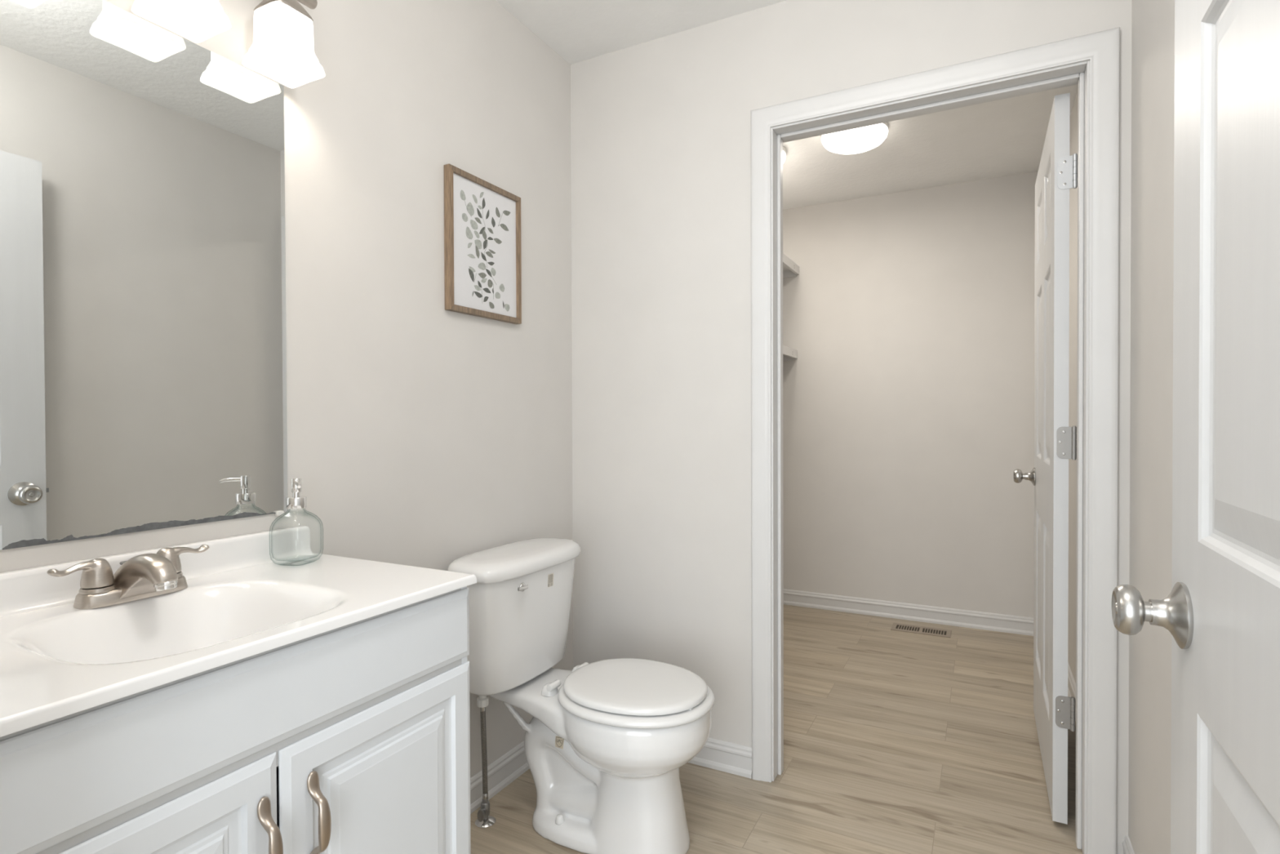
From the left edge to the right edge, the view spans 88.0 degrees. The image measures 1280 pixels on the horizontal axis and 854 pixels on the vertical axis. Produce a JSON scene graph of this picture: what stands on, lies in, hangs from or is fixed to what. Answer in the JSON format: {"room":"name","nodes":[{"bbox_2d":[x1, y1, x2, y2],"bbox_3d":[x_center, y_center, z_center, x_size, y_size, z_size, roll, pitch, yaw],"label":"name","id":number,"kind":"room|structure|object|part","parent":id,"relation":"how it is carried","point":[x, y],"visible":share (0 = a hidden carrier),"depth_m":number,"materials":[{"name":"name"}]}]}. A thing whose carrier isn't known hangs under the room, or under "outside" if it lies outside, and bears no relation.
{"room":"bathroom","nodes":[
{"label":"bathroom","id":0,"kind":"room"},
{"bbox_2d":[0,0,573,777],"bbox_3d":[-0.234,-0.102,2.565,0.100,2.440,3.982,0,1,27],"label":"wall","id":1,"kind":"structure","parent":0,"point":[421,433],"depth_m":1.75,"materials":[{"name":"paint"}]},
{"bbox_2d":[0,0,288,549],"bbox_3d":[-0.931,-0.268,1.100,0.010,0.922,0.736,0,1,27],"label":"wall mirror","id":2,"kind":"object","parent":1,"relation":"attached to","point":[143,334],"visible":1,"depth_m":1.17,"materials":[{"name":"white mirror"}]},
{"bbox_2d":[0,525,314,617],"bbox_3d":[-0.908,0.253,1.119,0.035,0.062,0.779,0,1,27],"label":"backsplash","id":3,"kind":"structure","parent":1,"relation":"attached to","point":[28,589],"depth_m":1.24,"materials":[{"name":"stone"}]},
{"bbox_2d":[131,0,231,43],"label":"vanity light","id":4,"kind":"object","parent":1,"relation":"attached to","point":[197,21],"depth_m":1.21,"materials":[{"name":"white glass"}]},
{"bbox_3d":[-0.813,-0.777,1.175,0.116,0.110,0.116,0,1,27],"label":"lamp shade","id":5,"kind":"part","parent":4,"relation":"part of","materials":[{"name":"white glass"}]},
{"bbox_2d":[241,0,325,88],"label":"vanity light","id":6,"kind":"object","parent":1,"relation":"attached to","point":[281,51],"depth_m":1.33,"materials":[{"name":"white glass"}]},
{"bbox_3d":[-0.724,-0.779,1.347,0.116,0.110,0.116,0,1,27],"label":"lamp shade","id":7,"kind":"part","parent":6,"relation":"part of","materials":[{"name":"white glass"}]},
{"bbox_2d":[444,164,521,324],"bbox_3d":[-0.464,-0.531,1.987,0.021,0.404,0.321,0,1,27],"label":"framed print","id":8,"kind":"object","parent":1,"relation":"attached to","point":[482,262],"visible":1,"depth_m":1.97,"materials":[{"name":"white paper"}]},
{"bbox_3d":[-0.463,-0.337,1.989,0.021,0.016,0.320,0,1,27],"label":"frame rail","id":9,"kind":"part","parent":8,"relation":"part of","materials":[{"name":"brown wood"}]},
{"bbox_3d":[-0.464,-0.724,1.985,0.021,0.016,0.320,0,1,27],"label":"frame rail","id":10,"kind":"part","parent":8,"relation":"part of","materials":[{"name":"brown wood"}]},
{"bbox_2d":[470,740,529,813],"bbox_3d":[-0.485,1.079,1.959,0.016,0.092,1.075,0,1,27],"label":"baseboard","id":11,"kind":"structure","parent":1,"relation":"attached to","point":[507,768],"depth_m":2.05,"materials":[{"name":"white paint"}]},
{"bbox_2d":[782,345,797,360],"bbox_3d":[0.390,-0.428,3.302,0.326,0.062,1.869,0,1,27],"label":"closet shelf","id":12,"kind":"object","parent":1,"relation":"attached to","point":[788,353],"visible":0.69,"depth_m":3.96,"materials":[{"name":"white paint"}]},
{"bbox_2d":[470,604,1082,853],"bbox_3d":[0.036,1.179,1.461,3.800,0.100,5.720,0,1,27],"label":"floor","id":13,"kind":"structure","parent":0,"point":[895,742],"depth_m":2.19,"materials":[{"name":"brown wood"}]},
{"bbox_2d":[0,561,471,853],"bbox_3d":[-0.693,0.718,1.022,0.501,0.836,0.786,0,1,27],"label":"vanity cabinet","id":14,"kind":"object","parent":13,"relation":"on","point":[353,738],"visible":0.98,"depth_m":0.92,"materials":[{"name":"white wood"}]},
{"bbox_3d":[-0.595,0.737,0.753,0.009,0.562,0.391,0,1,27],"label":"door","id":15,"kind":"part","parent":14,"relation":"part of","materials":[{"name":"white wood"}]},
{"bbox_2d":[0,525,476,737],"bbox_3d":[-0.706,0.308,1.019,0.485,0.172,0.787,0,1,27],"label":"countertop","id":16,"kind":"structure","parent":14,"relation":"on","point":[242,599],"depth_m":1.06,"materials":[{"name":"stone"}]},
{"bbox_2d":[47,544,208,609],"bbox_3d":[-0.837,0.245,1.100,0.180,0.076,0.163,0,1,-21],"label":"faucet","id":17,"kind":"object","parent":16,"relation":"on","point":[144,575],"visible":1,"depth_m":1.06,"materials":[{"name":"silver metal"}]},
{"bbox_3d":[-0.877,0.232,1.038,0.042,0.044,0.086,0,1,27],"label":"handle","id":18,"kind":"part","parent":17,"relation":"part of","materials":[{"name":"silver metal"}]},
{"bbox_3d":[-0.843,0.272,1.103,0.056,0.022,0.158,0,1,27],"label":"plate","id":19,"kind":"part","parent":17,"relation":"part of","materials":[{"name":"silver metal"}]},
{"bbox_3d":[-0.806,0.242,1.083,0.133,0.070,0.071,0,1,27],"label":"spout","id":20,"kind":"part","parent":17,"relation":"part of","materials":[{"name":"silver metal"}]},
{"bbox_3d":[-0.810,0.230,1.167,0.042,0.044,0.086,0,1,27],"label":"handle","id":21,"kind":"part","parent":17,"relation":"part of","materials":[{"name":"silver metal"}]},
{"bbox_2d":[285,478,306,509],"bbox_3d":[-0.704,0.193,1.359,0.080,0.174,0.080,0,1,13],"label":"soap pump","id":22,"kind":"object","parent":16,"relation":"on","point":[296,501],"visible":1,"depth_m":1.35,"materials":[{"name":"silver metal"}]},
{"bbox_3d":[-0.498,0.575,0.892,0.035,0.146,0.019,0,1,27],"label":"handle","id":23,"kind":"part","parent":14,"relation":"part of","materials":[{"name":"silver metal"}]},
{"bbox_3d":[-0.464,0.574,0.958,0.035,0.146,0.019,0,1,27],"label":"handle","id":24,"kind":"part","parent":14,"relation":"part of","materials":[{"name":"silver metal"}]},
{"bbox_3d":[-0.414,0.733,1.102,0.009,0.562,0.387,0,1,27],"label":"door","id":25,"kind":"part","parent":14,"relation":"part of","materials":[{"name":"white wood"}]},
{"bbox_2d":[475,695,496,827],"bbox_3d":[-0.436,0.930,1.874,0.059,0.392,0.087,0,1,-23],"label":"water supply valve","id":26,"kind":"object","parent":13,"relation":"on","point":[484,820],"visible":0.98,"depth_m":1.86,"materials":[{"name":"silver metal"}]},
{"bbox_3d":[-0.446,1.089,1.859,0.020,0.034,0.008,0,1,10],"label":"valve handle","id":27,"kind":"part","parent":26,"relation":"part of","materials":[{"name":"metal"}]},
{"bbox_2d":[447,537,714,853],"bbox_3d":[-0.141,0.742,1.843,0.707,0.767,0.484,0,1,27],"label":"toilet","id":28,"kind":"object","parent":13,"relation":"on","point":[606,742],"visible":0.99,"depth_m":1.76,"materials":[{"name":"ceramic"}]},
{"bbox_3d":[-0.356,0.382,1.951,0.223,0.048,0.480,0,1,27],"label":"tank lid","id":29,"kind":"part","parent":28,"relation":"part of","materials":[{"name":"ceramic"}]},
{"bbox_3d":[-0.358,0.568,1.954,0.193,0.322,0.451,0,1,27],"label":"tank","id":30,"kind":"part","parent":28,"relation":"part of","materials":[{"name":"ceramic"}]},
{"bbox_3d":[-0.323,0.439,1.803,0.018,0.025,0.056,0,1,18],"label":"flush lever","id":31,"kind":"part","parent":28,"relation":"part of","materials":[{"name":"silver metal"}]},
{"bbox_3d":[-0.123,0.928,1.853,0.666,0.394,0.363,0,1,27],"label":"bowl","id":32,"kind":"part","parent":28,"relation":"part of","materials":[{"name":"ceramic"}]},
{"bbox_3d":[-0.012,0.695,1.792,0.392,0.022,0.338,0,1,27],"label":"seat lid","id":33,"kind":"part","parent":28,"relation":"part of","materials":[{"name":"white plastic"}]},
{"bbox_3d":[-0.010,0.719,1.792,0.424,0.020,0.372,0,1,27],"label":"seat","id":34,"kind":"part","parent":28,"relation":"part of","materials":[{"name":"white plastic"}]},
{"bbox_2d":[890,622,951,637],"bbox_3d":[1.520,1.098,3.583,0.294,0.005,0.130,0,1,27],"label":"floor vent","id":35,"kind":"object","parent":13,"relation":"in","point":[895,626],"visible":1,"depth_m":3.58,"materials":[{"name":"beige metal"}]},
{"bbox_2d":[495,0,1078,209],"bbox_3d":[0.027,-1.361,1.435,3.800,0.100,5.720,0,1,27],"label":"ceiling","id":36,"kind":"structure","parent":0,"point":[1003,137],"depth_m":2.98,"materials":[{"name":"white paint"}]},
{"bbox_2d":[782,146,786,163],"bbox_3d":[0.566,-1.292,3.229,0.287,0.081,0.287,0,1,27],"label":"ceiling light","id":37,"kind":"object","parent":36,"relation":"attached to","point":[784,148],"visible":0.07,"depth_m":3.16,"materials":[{"name":"white glass"}]},
{"bbox_2d":[821,122,888,154],"bbox_3d":[0.961,-1.290,2.970,0.287,0.081,0.287,0,1,27],"label":"ceiling light","id":38,"kind":"object","parent":36,"relation":"attached to","point":[860,140],"visible":0.82,"depth_m":2.91,"materials":[{"name":"white glass"}]},
{"bbox_2d":[782,253,799,278],"bbox_3d":[0.393,-0.940,3.294,0.337,0.062,1.869,0,1,27],"label":"closet shelf","id":39,"kind":"object","parent":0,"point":[790,269],"visible":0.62,"depth_m":3.97,"materials":[{"name":"white paint"}]},
{"bbox_2d":[570,0,1132,853],"bbox_3d":[0.517,-0.100,2.095,1.665,2.440,0.116,0,1,27],"label":"wall","id":40,"kind":"structure","parent":0,"point":[660,128],"depth_m":2.20,"materials":[{"name":"paint"}]},
{"bbox_2d":[688,737,751,778],"bbox_3d":[0.062,1.074,2.271,0.668,0.092,0.016,0,1,27],"label":"baseboard","id":41,"kind":"structure","parent":40,"relation":"attached to","point":[717,754],"depth_m":2.15,"materials":[{"name":"white paint"}]},
{"bbox_2d":[751,26,1119,853],"bbox_3d":[0.810,0.061,1.945,0.953,2.118,0.151,0,1,27],"label":"door frame","id":42,"kind":"structure","parent":40,"relation":"attached to","point":[1091,61],"depth_m":1.75,"materials":[{"name":"white paint"}]},
{"bbox_2d":[1013,93,1077,824],"bbox_3d":[1.328,0.089,2.203,0.108,2.025,0.811,0,1,26],"label":"door","id":43,"kind":"structure","parent":40,"relation":"in","point":[1055,442],"depth_m":1.86,"materials":[{"name":"white paint"}]},
{"bbox_3d":[1.450,0.187,2.528,0.041,0.054,0.054,0,1,27],"label":"knob","id":44,"kind":"part","parent":43,"relation":"part of","materials":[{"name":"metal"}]},
{"bbox_2d":[782,170,1038,617],"bbox_3d":[1.439,-0.122,3.873,1.665,2.440,0.100,0,1,27],"label":"wall","id":45,"kind":"structure","parent":0,"point":[908,316],"depth_m":3.76,"materials":[{"name":"paint"}]},
{"bbox_2d":[783,588,1033,635],"bbox_3d":[1.417,1.053,3.834,1.665,0.092,0.016,0,1,27],"label":"baseboard","id":46,"kind":"structure","parent":45,"relation":"attached to","point":[1024,625],"depth_m":3.76,"materials":[{"name":"white paint"}]},
{"bbox_2d":[1067,0,1174,853],"bbox_3d":[1.333,-0.099,1.752,0.100,2.440,3.982,0,1,27],"label":"wall","id":47,"kind":"structure","parent":0,"point":[1153,21],"depth_m":1.47,"materials":[{"name":"paint"}]},
{"bbox_2d":[1067,662,1075,721],"bbox_3d":[1.716,1.064,2.622,0.016,0.092,1.862,0,1,27],"label":"baseboard","id":48,"kind":"structure","parent":47,"relation":"attached to","point":[1071,682],"depth_m":2.69,"materials":[{"name":"white paint"}]},
{"bbox_2d":[1121,835,1134,853],"bbox_3d":[0.797,1.087,0.850,0.016,0.092,1.862,0,1,27],"label":"baseboard","id":49,"kind":"structure","parent":47,"relation":"attached to","point":[1126,844],"depth_m":1.65,"materials":[{"name":"white paint"}]},
{"bbox_3d":[-0.512,-0.078,0.401,3.800,2.440,0.116,0,1,27],"label":"wall","id":50,"kind":"structure","parent":0,"visible":0},
{"bbox_2d":[1111,0,1279,853],"bbox_3d":[0.475,0.110,0.479,0.106,2.032,0.917,0,1,27],"label":"door","id":51,"kind":"structure","parent":50,"relation":"in","point":[1220,612],"depth_m":0.69,"materials":[{"name":"white paint"}]},
{"bbox_3d":[0.624,0.231,0.836,0.041,0.063,0.063,0,1,27],"label":"knob","id":52,"kind":"part","parent":51,"relation":"part of","materials":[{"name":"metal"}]}
]}

